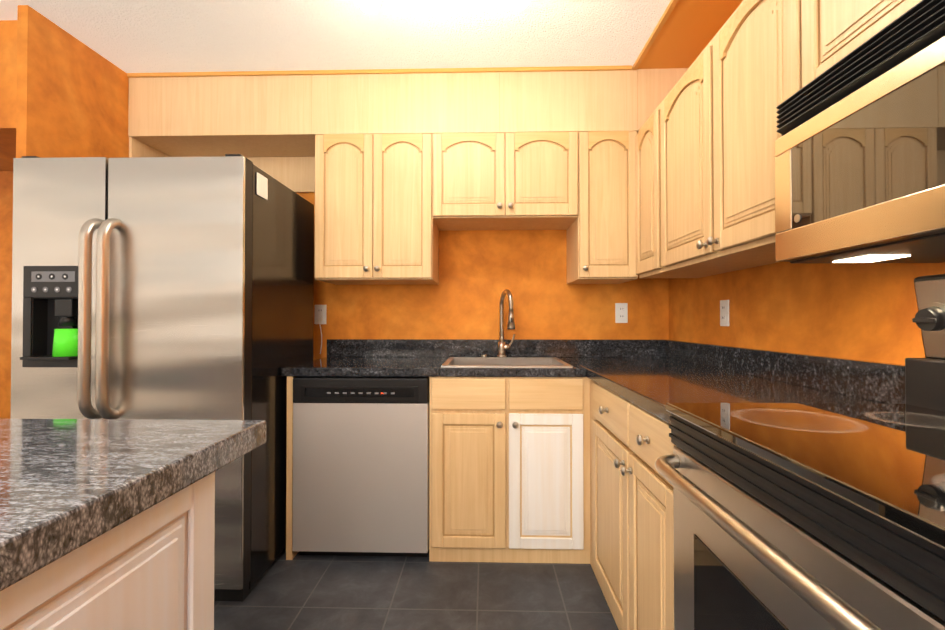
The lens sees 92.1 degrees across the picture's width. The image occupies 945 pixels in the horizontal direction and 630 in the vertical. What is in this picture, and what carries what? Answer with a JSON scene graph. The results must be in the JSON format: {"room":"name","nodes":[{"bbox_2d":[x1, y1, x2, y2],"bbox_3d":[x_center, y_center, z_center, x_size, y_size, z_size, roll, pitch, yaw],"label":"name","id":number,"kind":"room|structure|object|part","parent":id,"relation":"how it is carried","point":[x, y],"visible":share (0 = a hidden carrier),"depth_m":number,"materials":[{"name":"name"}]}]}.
{"room":"kitchen","nodes":[
{"label":"kitchen","id":0,"kind":"room"},
{"bbox_2d":[0,176,12,418],"bbox_3d":[-3.177,-0.057,3.927,2.745,2.375,0.100,0,-1,2],"label":"wall","id":1,"kind":"structure","parent":0,"point":[6,182],"depth_m":3.90,"materials":[{"name":"orange paint"}]},
{"bbox_2d":[0,20,16,175],"bbox_3d":[-3.225,-1.030,2.263,2.740,0.465,0.550,0,-1,2],"label":"wall","id":2,"kind":"structure","parent":0,"point":[8,66],"depth_m":1.96,"materials":[{"name":"orange paint"}]},
{"bbox_2d":[16,5,128,157],"bbox_3d":[-1.828,-0.075,2.281,0.043,2.375,0.862,0,-1,2],"label":"wall","id":3,"kind":"structure","parent":0,"point":[72,96],"depth_m":2.02,"materials":[{"name":"orange paint"}]},
{"bbox_2d":[0,0,670,72],"bbox_3d":[-1.792,-1.309,0.301,5.714,0.050,7.100,0,-1,2],"label":"ceiling","id":4,"kind":"structure","parent":0,"point":[144,36],"depth_m":2.04,"materials":[{"name":"white paint"}]},
{"bbox_2d":[632,0,742,69],"bbox_3d":[0.890,-1.284,-0.503,0.309,0.018,5.640,0,-1,2],"label":"soffit","id":5,"kind":"object","parent":4,"relation":"attached to","point":[683,34],"depth_m":2.02,"materials":[{"name":"orange paint"}]},
{"bbox_2d":[214,549,618,629],"bbox_3d":[-1.792,1.116,0.275,5.714,0.050,7.100,0,-1,2],"label":"floor","id":6,"kind":"structure","parent":0,"point":[316,592],"depth_m":1.78,"materials":[{"name":"tile"}]},
{"bbox_2d":[0,475,214,629],"bbox_3d":[-1.059,0.675,-0.100,1.140,0.822,1.880,0,-1,2],"label":"kitchen island","id":7,"kind":"object","parent":6,"relation":"on","point":[156,573],"depth_m":0.64,"materials":[{"name":"wood"}]},
{"bbox_2d":[0,419,265,598],"bbox_3d":[-1.074,0.240,-0.044,1.208,0.050,2.084,0,-1,2],"label":"island countertop","id":8,"kind":"structure","parent":7,"relation":"on","point":[67,485],"depth_m":0.66,"materials":[{"name":"grey stone"}]},
{"bbox_2d":[11,154,313,601],"bbox_3d":[-1.323,0.245,2.078,0.911,1.730,0.808,0,-1,2],"label":"refrigerator","id":9,"kind":"object","parent":6,"relation":"on","point":[166,288],"visible":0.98,"depth_m":1.76,"materials":[{"name":"silver metal"}]},
{"bbox_2d":[286,376,429,559],"bbox_3d":[-0.515,0.697,2.351,0.645,0.833,0.629,0,-1,2],"label":"dishwasher","id":10,"kind":"object","parent":6,"relation":"on","point":[360,465],"depth_m":2.05,"materials":[{"name":"silver metal"}]},
{"bbox_3d":[-0.823,0.697,2.371,0.028,0.833,0.605,0,-1,2],"label":"dishwasher end panel","id":11,"kind":"part","parent":10,"relation":"part of","materials":[{"name":"beige wood"}]},
{"bbox_2d":[429,376,589,563],"bbox_3d":[0.173,0.697,2.320,0.720,0.833,0.653,0,-1,2],"label":"base cabinet","id":12,"kind":"object","parent":6,"relation":"on","point":[509,469],"visible":1,"depth_m":2.03,"materials":[{"name":"brown wood"}]},
{"bbox_2d":[590,379,617,626],"bbox_3d":[0.800,0.690,1.697,0.609,0.832,0.664,0,-1,2],"label":"base cabinet","id":13,"kind":"object","parent":6,"relation":"on","point":[603,417],"depth_m":1.71,"materials":[{"name":"brown wood"}]},
{"bbox_2d":[281,339,695,376],"bbox_3d":[0.132,0.209,2.334,1.980,0.142,0.637,0,-1,2],"label":"countertop","id":14,"kind":"structure","parent":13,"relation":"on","point":[345,357],"depth_m":2.61,"materials":[{"name":"stone"}]},
{"bbox_2d":[481,289,514,356],"bbox_3d":[0.143,0.047,2.501,0.194,0.376,0.191,0,-1,2],"label":"faucet","id":15,"kind":"object","parent":14,"relation":"on","point":[502,347],"visible":1,"depth_m":2.55,"materials":[{"name":"silver metal"}]},
{"bbox_2d":[441,357,572,366],"bbox_3d":[0.163,0.335,2.318,0.600,0.202,0.485,0,-1,2],"label":"sink","id":16,"kind":"object","parent":14,"relation":"in","point":[502,362],"visible":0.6,"depth_m":2.50,"materials":[{"name":"silver metal"}]},
{"bbox_2d":[577,343,904,423],"bbox_3d":[0.785,0.200,1.533,0.630,0.142,0.930,0,-1,2],"label":"countertop","id":17,"kind":"structure","parent":13,"relation":"on","point":[653,377],"depth_m":1.52,"materials":[{"name":"stone"}]},
{"bbox_2d":[614,393,675,629],"bbox_3d":[0.789,0.685,1.273,0.609,0.832,0.417,0,-1,2],"label":"base cabinet","id":18,"kind":"object","parent":6,"relation":"on","point":[631,529],"depth_m":1.29,"materials":[{"name":"brown wood"}]},
{"bbox_2d":[655,274,944,629],"bbox_3d":[0.733,0.500,0.682,0.680,1.190,0.760,0,-1,2],"label":"range","id":19,"kind":"object","parent":6,"relation":"on","point":[809,516],"visible":1,"depth_m":0.70,"materials":[{"name":"black"}]},
{"bbox_2d":[297,193,668,359],"bbox_3d":[-0.302,-0.070,2.719,3.069,2.375,0.098,0,-1,2],"label":"wall","id":20,"kind":"structure","parent":0,"point":[480,271],"depth_m":2.66,"materials":[{"name":"orange paint"}]},
{"bbox_2d":[129,137,314,192],"bbox_3d":[-1.305,-0.828,2.539,0.984,0.207,0.330,0,-1,2],"label":"upper cabinet","id":21,"kind":"object","parent":20,"relation":"attached to","point":[296,174],"depth_m":2.68,"materials":[{"name":"brown wood"}]},
{"bbox_2d":[315,305,326,353],"bbox_3d":[-0.895,0.084,2.668,0.070,0.290,0.030,0,-1,2],"label":"electrical outlet","id":22,"kind":"object","parent":20,"relation":"attached to","point":[320,314],"visible":1,"depth_m":2.68,"materials":[{"name":"white plastic"}]},
{"bbox_2d":[315,133,438,284],"bbox_3d":[-0.506,-0.557,2.487,0.608,0.751,0.383,0,-1,2],"label":"upper cabinet","id":23,"kind":"object","parent":20,"relation":"attached to","point":[375,224],"depth_m":2.33,"materials":[{"name":"brown wood"}]},
{"bbox_2d":[127,65,687,156],"bbox_3d":[-0.336,-1.097,2.507,2.924,0.326,0.347,0,-1,2],"label":"soffit","id":24,"kind":"structure","parent":20,"relation":"attached to","point":[244,114],"depth_m":2.35,"materials":[{"name":"brown wood"}]},
{"bbox_2d":[432,132,577,230],"bbox_3d":[0.170,-0.715,2.470,0.744,0.435,0.383,0,-1,2],"label":"upper cabinet","id":25,"kind":"object","parent":20,"relation":"attached to","point":[508,181],"depth_m":2.31,"materials":[{"name":"brown wood"}]},
{"bbox_2d":[567,131,637,283],"bbox_3d":[0.691,-0.557,2.454,0.300,0.751,0.383,0,-1,2],"label":"upper cabinet","id":26,"kind":"object","parent":20,"relation":"attached to","point":[601,239],"depth_m":2.30,"materials":[{"name":"brown wood"}]},
{"bbox_2d":[615,303,627,322],"bbox_3d":[0.861,-0.012,2.631,0.070,0.115,0.010,0,-1,2],"label":"electrical outlet","id":27,"kind":"object","parent":20,"relation":"attached to","point":[621,312],"visible":1,"depth_m":2.63,"materials":[{"name":"white plastic"}]},
{"bbox_2d":[669,262,944,364],"bbox_3d":[1.100,-0.104,-0.356,0.098,2.375,5.970,0,-1,2],"label":"wall","id":28,"kind":"structure","parent":0,"point":[863,311],"depth_m":1.48,"materials":[{"name":"orange paint"}]},
{"bbox_2d":[635,0,801,277],"bbox_3d":[0.936,-0.564,1.688,0.337,0.749,1.194,0,-1,2],"label":"upper cabinet","id":29,"kind":"object","parent":28,"relation":"attached to","point":[707,136],"visible":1,"depth_m":1.47,"materials":[{"name":"brown wood"}]},
{"bbox_2d":[720,300,728,325],"bbox_3d":[1.109,-0.008,2.006,0.010,0.115,0.070,0,-1,2],"label":"outlet","id":30,"kind":"object","parent":28,"relation":"attached to","point":[724,312],"visible":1,"depth_m":2.00,"materials":[{"name":"white plastic"}]},
{"bbox_2d":[775,0,944,262],"bbox_3d":[0.886,-0.306,0.687,0.378,0.368,0.760,0,-1,2],"label":"microwave","id":31,"kind":"object","parent":28,"relation":"attached to","point":[860,160],"visible":1,"depth_m":0.82,"materials":[{"name":"silver metal"}]},
{"bbox_2d":[801,0,921,87],"bbox_3d":[0.908,-0.726,0.690,0.337,0.447,0.798,0,-1,2],"label":"upper cabinet","id":32,"kind":"object","parent":28,"relation":"attached to","point":[834,32],"visible":0.48,"depth_m":0.98,"materials":[{"name":"brown wood"}]}
]}

